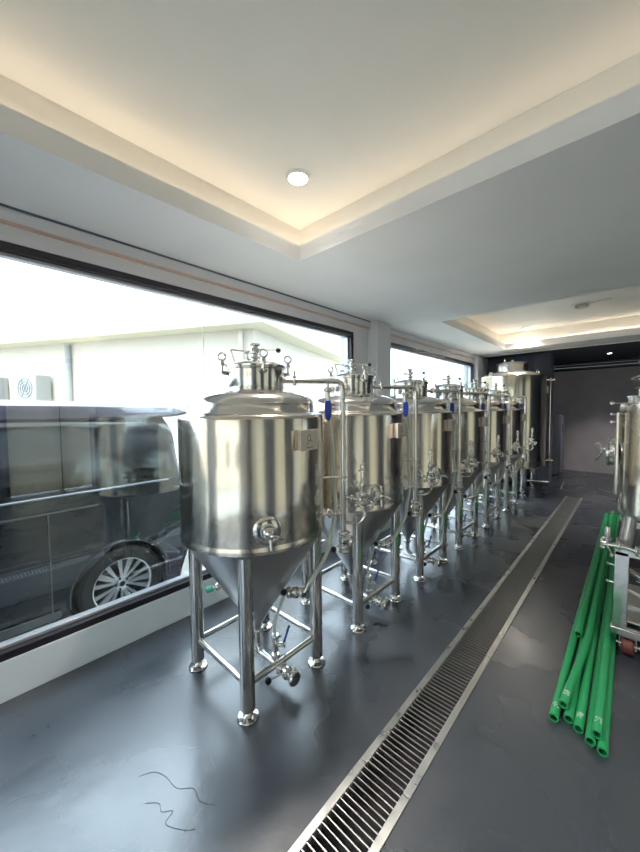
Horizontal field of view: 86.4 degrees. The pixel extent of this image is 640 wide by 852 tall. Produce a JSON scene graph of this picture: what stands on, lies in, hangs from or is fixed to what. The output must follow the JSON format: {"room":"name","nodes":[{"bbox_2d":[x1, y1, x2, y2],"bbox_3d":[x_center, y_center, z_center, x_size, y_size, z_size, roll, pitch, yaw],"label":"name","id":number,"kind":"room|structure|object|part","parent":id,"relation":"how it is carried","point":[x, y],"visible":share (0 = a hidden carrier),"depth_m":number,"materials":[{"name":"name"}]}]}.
{"room":"processing plant","nodes":[
{"label":"processing plant","id":0,"kind":"room"},
{"bbox_2d":[0,223,487,388],"bbox_3d":[0.402,-0.123,4.055,0.200,2.840,13.300,2,4,43],"label":"wall","id":1,"kind":"structure","parent":0,"point":[10,234],"depth_m":2.47,"materials":[{"name":"grey paint"}]},
{"bbox_2d":[0,533,331,703],"bbox_3d":[-0.457,1.244,3.178,0.200,0.213,10.730,2,4,43],"label":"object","id":2,"kind":"structure","parent":1,"relation":"attached to","point":[22,673],"depth_m":2.05,"materials":[{"name":"paint"}]},
{"bbox_2d":[0,240,353,661],"bbox_3d":[-1.763,0.147,1.661,0.106,2.150,6.227,2,4,43],"label":"window","id":3,"kind":"structure","parent":1,"relation":"in","point":[18,645],"depth_m":2.15,"materials":[{"name":"black"}]},
{"bbox_2d":[0,203,370,321],"bbox_3d":[-1.717,-1.083,1.527,0.010,0.009,6.799,2,4,43],"label":"trim","id":4,"kind":"structure","parent":1,"relation":"attached to","point":[1,204],"depth_m":2.19,"materials":[{"name":"paint"}]},
{"bbox_2d":[0,219,474,359],"bbox_3d":[-0.490,-1.089,2.880,0.036,0.008,10.449,2,4,43],"label":"trim","id":5,"kind":"structure","parent":1,"relation":"attached to","point":[2,221],"depth_m":2.29,"materials":[{"name":"beige"}]},
{"bbox_2d":[0,206,475,358],"bbox_3d":[-0.492,-1.127,2.880,0.030,0.069,10.449,2,4,43],"label":"trim","id":6,"kind":"structure","parent":1,"relation":"attached to","point":[7,214],"depth_m":2.29,"materials":[{"name":"grey paint"}]},
{"bbox_2d":[368,320,390,532],"bbox_3d":[0.731,0.023,4.169,0.135,2.529,0.300,2,4,43],"label":"trim","id":7,"kind":"structure","parent":1,"relation":"attached to","point":[379,332],"depth_m":4.04,"materials":[{"name":"grey paint"}]},
{"bbox_2d":[391,342,473,387],"bbox_3d":[1.905,-0.086,5.619,0.106,2.150,3.230,2,4,43],"label":"window","id":8,"kind":"structure","parent":1,"relation":"in","point":[394,346],"depth_m":5.56,"materials":[{"name":"black"}]},
{"bbox_2d":[474,355,482,386],"bbox_3d":[3.179,-0.134,6.858,0.070,2.529,0.280,2,4,43],"label":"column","id":9,"kind":"structure","parent":1,"relation":"attached to","point":[478,372],"depth_m":6.72,"materials":[{"name":"grey paint"}]},
{"bbox_2d":[483,340,639,356],"bbox_3d":[5.283,-1.354,5.043,5.560,0.078,0.022,2,4,43],"label":"trim","id":10,"kind":"structure","parent":1,"relation":"attached to","point":[633,340],"depth_m":5.94,"materials":[{"name":"paint"}]},
{"bbox_2d":[0,469,639,851],"bbox_3d":[2.517,1.494,2.190,6.000,0.250,13.700,2,4,43],"label":"floor","id":11,"kind":"structure","parent":0,"point":[76,747],"depth_m":1.60,"materials":[{"name":"grey concrete"}]},
{"bbox_2d":[141,772,216,830],"bbox_3d":[-0.582,1.442,1.324,0.360,0.001,0.132,1,3,29],"label":"crack","id":12,"kind":"object","parent":11,"relation":"on","point":[149,772],"depth_m":1.30,"materials":[{"name":"black"}]},
{"bbox_2d":[177,343,373,726],"bbox_3d":[-0.304,0.469,1.982,0.889,1.874,0.921,2,4,43],"label":"tank","id":13,"kind":"object","parent":11,"relation":"on","point":[250,451],"visible":1,"depth_m":1.66,"materials":[{"name":"silver metal"}]},
{"bbox_3d":[-0.719,0.991,1.983,0.073,0.760,0.073,2,4,43],"label":"leg","id":14,"kind":"part","parent":13,"relation":"part of","materials":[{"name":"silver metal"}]},
{"bbox_3d":[-0.453,-0.391,1.927,0.103,0.082,0.013,-2,3,-27],"label":"lid handle","id":15,"kind":"part","parent":13,"relation":"part of","materials":[{"name":"silver metal"}]},
{"bbox_3d":[-0.355,1.004,1.647,0.073,0.760,0.073,2,4,43],"label":"leg","id":16,"kind":"part","parent":13,"relation":"part of","materials":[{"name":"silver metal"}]},
{"bbox_3d":[-0.361,-0.347,1.929,0.338,0.044,0.338,2,4,43],"label":"lid","id":17,"kind":"part","parent":13,"relation":"part of","materials":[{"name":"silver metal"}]},
{"bbox_3d":[-0.388,0.970,2.340,0.073,0.760,0.073,2,4,43],"label":"leg","id":18,"kind":"part","parent":13,"relation":"part of","materials":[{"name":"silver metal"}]},
{"bbox_2d":[263,528,283,550],"bbox_3d":[-0.209,0.508,1.526,0.099,0.091,0.058,2,4,43],"label":"tap","id":19,"kind":"object","parent":13,"relation":"on","point":[269,535],"depth_m":1.52,"materials":[{"name":"silver metal"}]},
{"bbox_2d":[254,626,300,686],"bbox_3d":[-0.287,1.270,1.877,0.364,0.185,0.157,2,4,43],"label":"outlet","id":20,"kind":"object","parent":13,"relation":"attached to","point":[293,676],"depth_m":1.85,"materials":[{"name":"silver metal"}]},
{"bbox_3d":[-0.198,0.910,1.866,0.035,0.036,0.035,2,4,43],"label":"lever knob","id":21,"kind":"part","parent":13,"relation":"part of","materials":[{"name":"black plastic"}]},
{"bbox_3d":[-0.187,1.158,1.894,0.046,0.099,0.013,-2,3,-21],"label":"lever","id":22,"kind":"part","parent":13,"relation":"part of","materials":[{"name":"blue plastic"}]},
{"bbox_3d":[-0.066,0.068,1.682,0.036,0.100,0.132,1,3,36],"label":"name plate","id":23,"kind":"part","parent":13,"relation":"part of","materials":[{"name":"silver metal"}]},
{"bbox_3d":[-0.025,0.983,2.004,0.073,0.760,0.073,2,4,43],"label":"leg","id":24,"kind":"part","parent":13,"relation":"part of","materials":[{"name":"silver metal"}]},
{"bbox_3d":[0.047,-0.089,1.957,0.042,0.115,0.010,-1,3,0],"label":"lever","id":25,"kind":"part","parent":13,"relation":"part of","materials":[{"name":"blue plastic"}]},
{"bbox_3d":[0.078,0.711,1.961,0.035,0.036,0.035,2,4,43],"label":"lever knob","id":26,"kind":"part","parent":13,"relation":"part of","materials":[{"name":"black plastic"}]},
{"bbox_2d":[288,759,408,851],"bbox_3d":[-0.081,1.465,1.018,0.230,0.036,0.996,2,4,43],"label":"drain grate","id":27,"kind":"object","parent":11,"relation":"in","point":[382,795],"visible":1,"depth_m":1.26,"materials":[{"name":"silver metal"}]},
{"bbox_2d":[300,359,438,633],"bbox_3d":[0.307,0.431,2.641,0.889,1.874,0.921,2,4,43],"label":"tank","id":28,"kind":"object","parent":11,"relation":"on","point":[376,431],"visible":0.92,"depth_m":2.32,"materials":[{"name":"silver metal"}]},
{"bbox_3d":[-0.107,0.953,2.642,0.073,0.760,0.073,2,4,43],"label":"leg","id":29,"kind":"part","parent":28,"relation":"part of","materials":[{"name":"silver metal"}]},
{"bbox_3d":[0.223,0.931,2.999,0.073,0.760,0.073,2,4,43],"label":"leg","id":30,"kind":"part","parent":28,"relation":"part of","materials":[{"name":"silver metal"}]},
{"bbox_3d":[0.250,-0.386,2.588,0.338,0.044,0.338,2,4,43],"label":"lid","id":31,"kind":"part","parent":28,"relation":"part of","materials":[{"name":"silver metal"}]},
{"bbox_3d":[0.256,0.965,2.307,0.073,0.760,0.073,2,4,43],"label":"leg","id":32,"kind":"part","parent":28,"relation":"part of","materials":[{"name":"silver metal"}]},
{"bbox_2d":[347,572,389,610],"bbox_3d":[0.324,1.231,2.536,0.364,0.185,0.157,2,4,43],"label":"outlet","id":33,"kind":"object","parent":28,"relation":"attached to","point":[385,604],"depth_m":2.50,"materials":[{"name":"silver metal"}]},
{"bbox_2d":[375,491,390,506],"bbox_3d":[0.402,0.470,2.186,0.099,0.091,0.058,2,4,43],"label":"tap","id":34,"kind":"object","parent":28,"relation":"on","point":[379,496],"depth_m":2.19,"materials":[{"name":"silver metal"}]},
{"bbox_3d":[0.587,0.944,2.663,0.073,0.760,0.073,2,4,43],"label":"leg","id":35,"kind":"part","parent":28,"relation":"part of","materials":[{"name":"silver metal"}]},
{"bbox_3d":[0.545,0.029,2.341,0.036,0.100,0.132,1,3,36],"label":"name plate","id":36,"kind":"part","parent":28,"relation":"part of","materials":[{"name":"silver metal"}]},
{"bbox_3d":[0.658,-0.128,2.616,0.042,0.115,0.010,-1,3,0],"label":"lever","id":37,"kind":"part","parent":28,"relation":"part of","materials":[{"name":"blue plastic"}]},
{"bbox_2d":[367,369,477,582],"bbox_3d":[0.918,0.392,3.301,0.889,1.874,0.921,2,4,43],"label":"tank","id":38,"kind":"object","parent":11,"relation":"on","point":[436,424],"visible":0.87,"depth_m":3.00,"materials":[{"name":"silver metal"}]},
{"bbox_3d":[0.504,0.914,3.302,0.073,0.760,0.073,2,4,43],"label":"leg","id":39,"kind":"part","parent":38,"relation":"part of","materials":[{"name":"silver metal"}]},
{"bbox_3d":[0.861,-0.424,3.248,0.338,0.044,0.338,2,4,43],"label":"lid","id":40,"kind":"part","parent":38,"relation":"part of","materials":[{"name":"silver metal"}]},
{"bbox_3d":[0.867,0.927,2.966,0.073,0.760,0.073,2,4,43],"label":"leg","id":41,"kind":"part","parent":38,"relation":"part of","materials":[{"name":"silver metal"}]},
{"bbox_2d":[404,539,441,566],"bbox_3d":[0.935,1.192,3.196,0.364,0.185,0.157,2,4,43],"label":"outlet","id":42,"kind":"object","parent":38,"relation":"attached to","point":[438,562],"depth_m":3.16,"materials":[{"name":"silver metal"}]},
{"bbox_2d":[435,472,447,482],"bbox_3d":[1.013,0.431,2.845,0.099,0.091,0.058,2,4,43],"label":"tap","id":43,"kind":"object","parent":38,"relation":"on","point":[437,474],"depth_m":2.84,"materials":[{"name":"silver metal"}]},
{"bbox_3d":[1.198,0.906,3.323,0.073,0.760,0.073,2,4,43],"label":"leg","id":44,"kind":"part","parent":38,"relation":"part of","materials":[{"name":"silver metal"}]},
{"bbox_3d":[1.156,-0.009,3.001,0.036,0.100,0.132,1,3,36],"label":"name plate","id":45,"kind":"part","parent":38,"relation":"part of","materials":[{"name":"silver metal"}]},
{"bbox_3d":[1.269,-0.167,3.276,0.042,0.115,0.010,-1,3,0],"label":"lever","id":46,"kind":"part","parent":38,"relation":"part of","materials":[{"name":"blue plastic"}]},
{"bbox_2d":[361,641,490,799],"bbox_3d":[0.598,1.422,1.750,0.230,0.036,0.996,2,4,43],"label":"drain grate","id":47,"kind":"object","parent":11,"relation":"in","point":[404,750],"visible":0.94,"depth_m":1.64,"materials":[{"name":"silver metal"}]},
{"bbox_2d":[413,375,503,549],"bbox_3d":[1.530,0.353,3.960,0.889,1.874,0.921,2,4,43],"label":"tank","id":48,"kind":"object","parent":11,"relation":"on","point":[473,419],"visible":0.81,"depth_m":3.67,"materials":[{"name":"silver metal"}]},
{"bbox_3d":[1.446,0.854,4.318,0.073,0.760,0.073,2,4,43],"label":"leg","id":49,"kind":"part","parent":48,"relation":"part of","materials":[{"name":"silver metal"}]},
{"bbox_3d":[1.472,-0.463,3.907,0.338,0.044,0.338,2,4,43],"label":"lid","id":50,"kind":"part","parent":48,"relation":"part of","materials":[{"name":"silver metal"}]},
{"bbox_3d":[1.478,0.888,3.626,0.073,0.760,0.073,2,4,43],"label":"leg","id":51,"kind":"part","parent":48,"relation":"part of","materials":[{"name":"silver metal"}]},
{"bbox_2d":[447,518,475,538],"bbox_3d":[1.546,1.154,3.856,0.364,0.185,0.157,2,4,43],"label":"outlet","id":52,"kind":"object","parent":48,"relation":"attached to","point":[468,534],"depth_m":3.79,"materials":[{"name":"silver metal"}]},
{"bbox_3d":[1.809,0.867,3.982,0.073,0.760,0.073,2,4,43],"label":"leg","id":53,"kind":"part","parent":48,"relation":"part of","materials":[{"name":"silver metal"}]},
{"bbox_3d":[1.767,-0.048,3.660,0.036,0.100,0.132,1,3,36],"label":"name plate","id":54,"kind":"part","parent":48,"relation":"part of","materials":[{"name":"silver metal"}]},
{"bbox_2d":[449,380,522,527],"bbox_3d":[2.141,0.315,4.620,0.889,1.874,0.921,2,4,43],"label":"tank","id":55,"kind":"object","parent":11,"relation":"on","point":[499,418],"visible":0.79,"depth_m":4.33,"materials":[{"name":"silver metal"}]},
{"bbox_3d":[2.083,-0.501,4.567,0.338,0.044,0.338,2,4,43],"label":"lid","id":56,"kind":"part","parent":55,"relation":"part of","materials":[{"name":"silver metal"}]},
{"bbox_2d":[470,502,498,518],"bbox_3d":[2.157,1.115,4.515,0.364,0.185,0.157,2,4,43],"label":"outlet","id":57,"kind":"object","parent":55,"relation":"attached to","point":[492,515],"depth_m":4.44,"materials":[{"name":"silver metal"}]},
{"bbox_3d":[2.089,0.849,4.285,0.073,0.760,0.073,2,4,43],"label":"leg","id":58,"kind":"part","parent":55,"relation":"part of","materials":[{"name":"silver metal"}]},
{"bbox_3d":[2.420,0.828,4.642,0.073,0.760,0.073,2,4,43],"label":"leg","id":59,"kind":"part","parent":55,"relation":"part of","materials":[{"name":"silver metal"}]},
{"bbox_2d":[453,582,528,657],"bbox_3d":[1.277,1.379,2.483,0.230,0.036,0.996,2,4,43],"label":"drain grate","id":60,"kind":"object","parent":11,"relation":"in","point":[484,631],"visible":0.93,"depth_m":2.40,"materials":[{"name":"silver metal"}]},
{"bbox_2d":[467,383,536,511],"bbox_3d":[2.752,0.276,5.279,0.889,1.874,0.921,2,4,43],"label":"tank","id":61,"kind":"object","parent":11,"relation":"on","point":[518,414],"visible":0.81,"depth_m":5.01,"materials":[{"name":"silver metal"}]},
{"bbox_3d":[2.695,-0.540,5.226,0.338,0.044,0.338,2,4,43],"label":"lid","id":62,"kind":"part","parent":61,"relation":"part of","materials":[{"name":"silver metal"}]},
{"bbox_2d":[490,490,516,503],"bbox_3d":[2.768,1.076,5.175,0.364,0.185,0.157,2,4,43],"label":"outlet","id":63,"kind":"object","parent":61,"relation":"attached to","point":[492,491],"depth_m":5.11,"materials":[{"name":"silver metal"}]},
{"bbox_3d":[2.701,0.811,4.945,0.073,0.760,0.073,2,4,43],"label":"leg","id":64,"kind":"part","parent":61,"relation":"part of","materials":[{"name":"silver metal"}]},
{"bbox_3d":[3.031,0.790,5.301,0.073,0.760,0.073,2,4,43],"label":"leg","id":65,"kind":"part","parent":61,"relation":"part of","materials":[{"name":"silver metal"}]},
{"bbox_2d":[480,359,554,495],"bbox_3d":[3.549,-0.035,6.234,1.146,2.386,1.060,2,4,43],"label":"tank","id":66,"kind":"object","parent":11,"relation":"on","point":[520,381],"visible":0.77,"depth_m":5.79,"materials":[{"name":"silver metal"}]},
{"bbox_3d":[3.506,-1.172,6.208,0.536,0.112,0.536,2,4,43],"label":"lid","id":67,"kind":"part","parent":66,"relation":"part of","materials":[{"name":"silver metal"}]},
{"bbox_3d":[3.474,0.919,5.841,0.100,0.420,0.100,2,4,43],"label":"leg","id":68,"kind":"part","parent":66,"relation":"part of","materials":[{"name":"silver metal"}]},
{"bbox_3d":[3.990,0.886,6.398,0.100,0.420,0.100,2,4,43],"label":"leg","id":69,"kind":"part","parent":66,"relation":"part of","materials":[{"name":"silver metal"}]},
{"bbox_2d":[499,547,550,590],"bbox_3d":[1.956,1.336,3.216,0.230,0.036,0.996,2,4,43],"label":"drain grate","id":70,"kind":"object","parent":11,"relation":"in","point":[523,573],"visible":0.91,"depth_m":3.15,"materials":[{"name":"silver metal"}]},
{"bbox_2d":[526,523,565,552],"bbox_3d":[2.636,1.293,3.949,0.230,0.036,0.996,2,4,43],"label":"drain grate","id":71,"kind":"object","parent":11,"relation":"in","point":[548,536],"visible":0.92,"depth_m":3.89,"materials":[{"name":"silver metal"}]},
{"bbox_2d":[552,415,564,474],"bbox_3d":[5.177,0.397,7.747,0.605,1.300,0.550,2,4,43],"label":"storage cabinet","id":72,"kind":"object","parent":11,"relation":"on","point":[558,420],"visible":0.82,"depth_m":7.42,"materials":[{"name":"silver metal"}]},
{"bbox_3d":[5.366,0.399,7.571,0.022,1.250,0.530,2,4,43],"label":"door","id":73,"kind":"part","parent":72,"relation":"part of","materials":[{"name":"grey metal"}]},
{"bbox_2d":[545,506,576,526],"bbox_3d":[3.315,1.250,4.682,0.230,0.036,0.996,2,4,43],"label":"drain grate","id":74,"kind":"object","parent":11,"relation":"in","point":[561,517],"visible":0.88,"depth_m":4.63,"materials":[{"name":"silver metal"}]},
{"bbox_2d":[558,496,582,508],"bbox_3d":[3.936,1.210,5.352,0.230,0.036,0.826,2,4,43],"label":"drain grate","id":75,"kind":"object","parent":11,"relation":"in","point":[567,502],"visible":0.89,"depth_m":5.33,"materials":[{"name":"silver metal"}]},
{"bbox_2d":[549,513,608,722],"bbox_3d":[2.524,1.300,3.152,0.045,0.040,4.165,2,4,43],"label":"pipe","id":76,"kind":"object","parent":11,"relation":"on","point":[555,709],"visible":0.59,"depth_m":1.97,"materials":[{"name":"green plastic"}]},
{"bbox_2d":[574,518,608,637],"bbox_3d":[2.641,1.258,3.248,0.042,0.039,2.960,2,4,43],"label":"pipe","id":77,"kind":"object","parent":76,"relation":"on","point":[579,628],"visible":0.85,"depth_m":2.63,"materials":[{"name":"green plastic"}]},
{"bbox_2d":[564,514,610,723],"bbox_3d":[2.554,1.302,3.117,0.045,0.039,4.075,2,4,43],"label":"pipe","id":78,"kind":"object","parent":11,"relation":"on","point":[569,714],"visible":0.27,"depth_m":1.78,"materials":[{"name":"green plastic"}]},
{"bbox_2d":[558,511,614,708],"bbox_3d":[2.595,1.264,3.151,0.081,0.040,4.126,2,4,43],"label":"pipe","id":79,"kind":"object","parent":78,"relation":"on","point":[574,675],"visible":0.87,"depth_m":2.08,"materials":[{"name":"green plastic"}]},
{"bbox_2d":[573,514,616,733],"bbox_3d":[2.591,1.302,3.095,0.042,0.040,4.157,2,4,43],"label":"pipe","id":80,"kind":"object","parent":11,"relation":"on","point":[580,715],"visible":0.64,"depth_m":1.89,"materials":[{"name":"green plastic"}]},
{"bbox_2d":[585,515,618,746],"bbox_3d":[2.602,1.305,3.039,0.040,0.039,4.165,2,4,43],"label":"pipe","id":81,"kind":"object","parent":11,"relation":"on","point":[590,739],"visible":0.44,"depth_m":1.90,"materials":[{"name":"green plastic"}]},
{"bbox_2d":[591,513,620,739],"bbox_3d":[2.649,1.268,3.058,0.041,0.040,4.230,2,4,43],"label":"pipe","id":82,"kind":"object","parent":81,"relation":"on","point":[601,692],"visible":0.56,"depth_m":1.82,"materials":[{"name":"green plastic"}]},
{"bbox_2d":[597,633,616,756],"bbox_3d":[2.618,1.307,2.994,0.041,0.039,4.168,2,4,43],"label":"pipe","id":83,"kind":"object","parent":11,"relation":"on","point":[602,745],"visible":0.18,"depth_m":1.66,"materials":[{"name":"green plastic"}]},
{"bbox_2d":[595,361,639,654],"bbox_3d":[2.275,0.467,2.044,0.978,1.820,0.802,2,4,43],"label":"tank","id":84,"kind":"object","parent":11,"relation":"on","point":[623,451],"visible":1,"depth_m":2.06,"materials":[{"name":"silver metal"}]},
{"bbox_3d":[1.833,0.989,2.078,0.066,0.466,0.050,2,4,43],"label":"frame post","id":85,"kind":"part","parent":84,"relation":"part of","materials":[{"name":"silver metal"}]},
{"bbox_3d":[2.348,1.240,2.069,0.866,0.043,0.734,2,4,43],"label":"rail","id":86,"kind":"part","parent":84,"relation":"part of","materials":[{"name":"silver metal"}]},
{"bbox_3d":[1.864,0.647,2.067,0.089,0.214,0.084,2,4,43],"label":"support leg","id":87,"kind":"part","parent":84,"relation":"part of","materials":[{"name":"silver metal"}]},
{"bbox_3d":[2.347,0.754,2.045,0.852,0.045,0.720,2,4,43],"label":"rail","id":88,"kind":"part","parent":84,"relation":"part of","materials":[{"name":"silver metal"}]},
{"bbox_2d":[627,583,639,625],"bbox_3d":[2.347,1.144,2.061,0.732,0.115,0.610,2,4,43],"label":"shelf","id":89,"kind":"object","parent":84,"relation":"attached to","point":[633,611],"depth_m":2.16,"materials":[{"name":"silver metal"}]},
{"bbox_3d":[2.151,-0.313,1.987,0.504,0.254,0.504,2,4,43],"label":"stacked lid","id":90,"kind":"part","parent":84,"relation":"part of","materials":[{"name":"silver metal"}]},
{"bbox_2d":[0,0,639,363],"bbox_3d":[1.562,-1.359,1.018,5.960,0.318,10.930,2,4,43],"label":"ceiling","id":91,"kind":"structure","parent":0,"point":[379,102],"depth_m":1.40,"materials":[{"name":"paint"}]},
{"bbox_2d":[286,168,309,185],"bbox_3d":[-0.126,-1.420,1.954,0.142,0.013,0.142,2,4,43],"label":"recessed light","id":92,"kind":"object","parent":91,"relation":"in","point":[296,176],"visible":1,"depth_m":1.94,"materials":[{"name":"white plastic"}]},
{"bbox_2d":[569,298,611,308],"bbox_3d":[3.448,-1.554,4.355,0.430,0.055,0.260,2,4,43],"label":"ceiling detector","id":93,"kind":"object","parent":91,"relation":"attached to","point":[582,304],"visible":1,"depth_m":4.35,"materials":[{"name":"white plastic"}]},
{"bbox_3d":[3.386,-1.577,4.412,0.260,0.012,0.260,2,4,43],"label":"plate","id":94,"kind":"part","parent":93,"relation":"part of","materials":[{"name":"white plastic"}]},
{"bbox_3d":[3.540,-1.573,4.269,0.180,0.010,0.070,2,4,43],"label":"plate","id":95,"kind":"part","parent":93,"relation":"part of","materials":[{"name":"white plastic"}]},
{"bbox_2d":[488,355,533,478],"bbox_3d":[3.975,-0.155,7.115,0.889,2.530,0.120,2,4,43],"label":"wall","id":96,"kind":"structure","parent":0,"point":[492,363],"depth_m":6.99,"materials":[{"name":"paint"}]},
{"bbox_2d":[534,352,553,484],"bbox_3d":[4.370,-0.138,6.681,0.280,2.530,0.300,2,4,43],"label":"trim","id":97,"kind":"structure","parent":96,"relation":"attached to","point":[543,362],"depth_m":6.54,"materials":[{"name":"paint"}]},
{"bbox_2d":[553,366,639,473],"bbox_3d":[7.103,-0.087,7.059,5.960,2.335,0.200,2,4,43],"label":"wall","id":98,"kind":"structure","parent":0,"point":[584,397],"depth_m":7.79,"materials":[{"name":"paint"}]},
{"bbox_2d":[554,357,639,371],"bbox_3d":[7.073,-1.350,6.979,5.960,0.194,0.250,2,4,43],"label":"trim","id":99,"kind":"structure","parent":98,"relation":"attached to","point":[634,361],"depth_m":7.63,"materials":[{"name":"black metal"}]},
{"label":"outside","id":100,"kind":"structure","parent":0,"visible":0},
{"bbox_2d":[0,551,203,642],"bbox_3d":[1.716,1.690,1.921,80.000,0.100,85.000,2,4,43],"label":"ground","id":101,"kind":"structure","parent":100,"point":[185,569],"depth_m":2.93,"materials":[{"name":"concrete"}]},
{"bbox_2d":[0,399,187,640],"bbox_3d":[-3.502,0.778,2.001,1.732,1.919,5.000,2,4,43],"label":"van","id":102,"kind":"object","parent":101,"relation":"on","point":[90,495],"visible":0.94,"depth_m":2.63,"materials":[{"name":"black paint"}]},
{"bbox_3d":[-2.617,1.201,1.718,0.028,0.424,3.720,2,4,43],"label":"arch trim","id":103,"kind":"part","parent":102,"relation":"part of","materials":[{"name":"black paint"}]},
{"bbox_2d":[0,314,339,465],"bbox_3d":[-4.943,-0.940,14.023,14.293,4.100,12.936,0,3,15],"label":"building","id":104,"kind":"structure","parent":101,"relation":"on","point":[160,363],"depth_m":7.50,"materials":[{"name":"metal"}]},
{"bbox_2d":[0,378,8,399],"bbox_3d":[-8.173,-0.861,8.419,0.850,0.640,0.400,0,3,15],"label":"outdoor unit","id":105,"kind":"object","parent":104,"relation":"attached to","point":[4,394],"visible":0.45,"depth_m":8.37,"materials":[{"name":"metal"}]},
{"bbox_2d":[9,375,50,399],"bbox_3d":[-6.823,-0.857,8.046,0.850,0.640,0.400,0,3,15],"label":"outdoor unit","id":106,"kind":"object","parent":104,"relation":"attached to","point":[22,387],"visible":0.94,"depth_m":7.88,"materials":[{"name":"metal"}]},
{"bbox_2d":[17,378,31,397],"bbox_3d":[-6.791,-0.867,7.845,0.460,0.450,0.012,0,3,15],"label":"fan grille","id":107,"kind":"object","parent":106,"relation":"attached to","point":[24,385],"depth_m":7.85,"materials":[{"name":"grey metal"}]}
]}

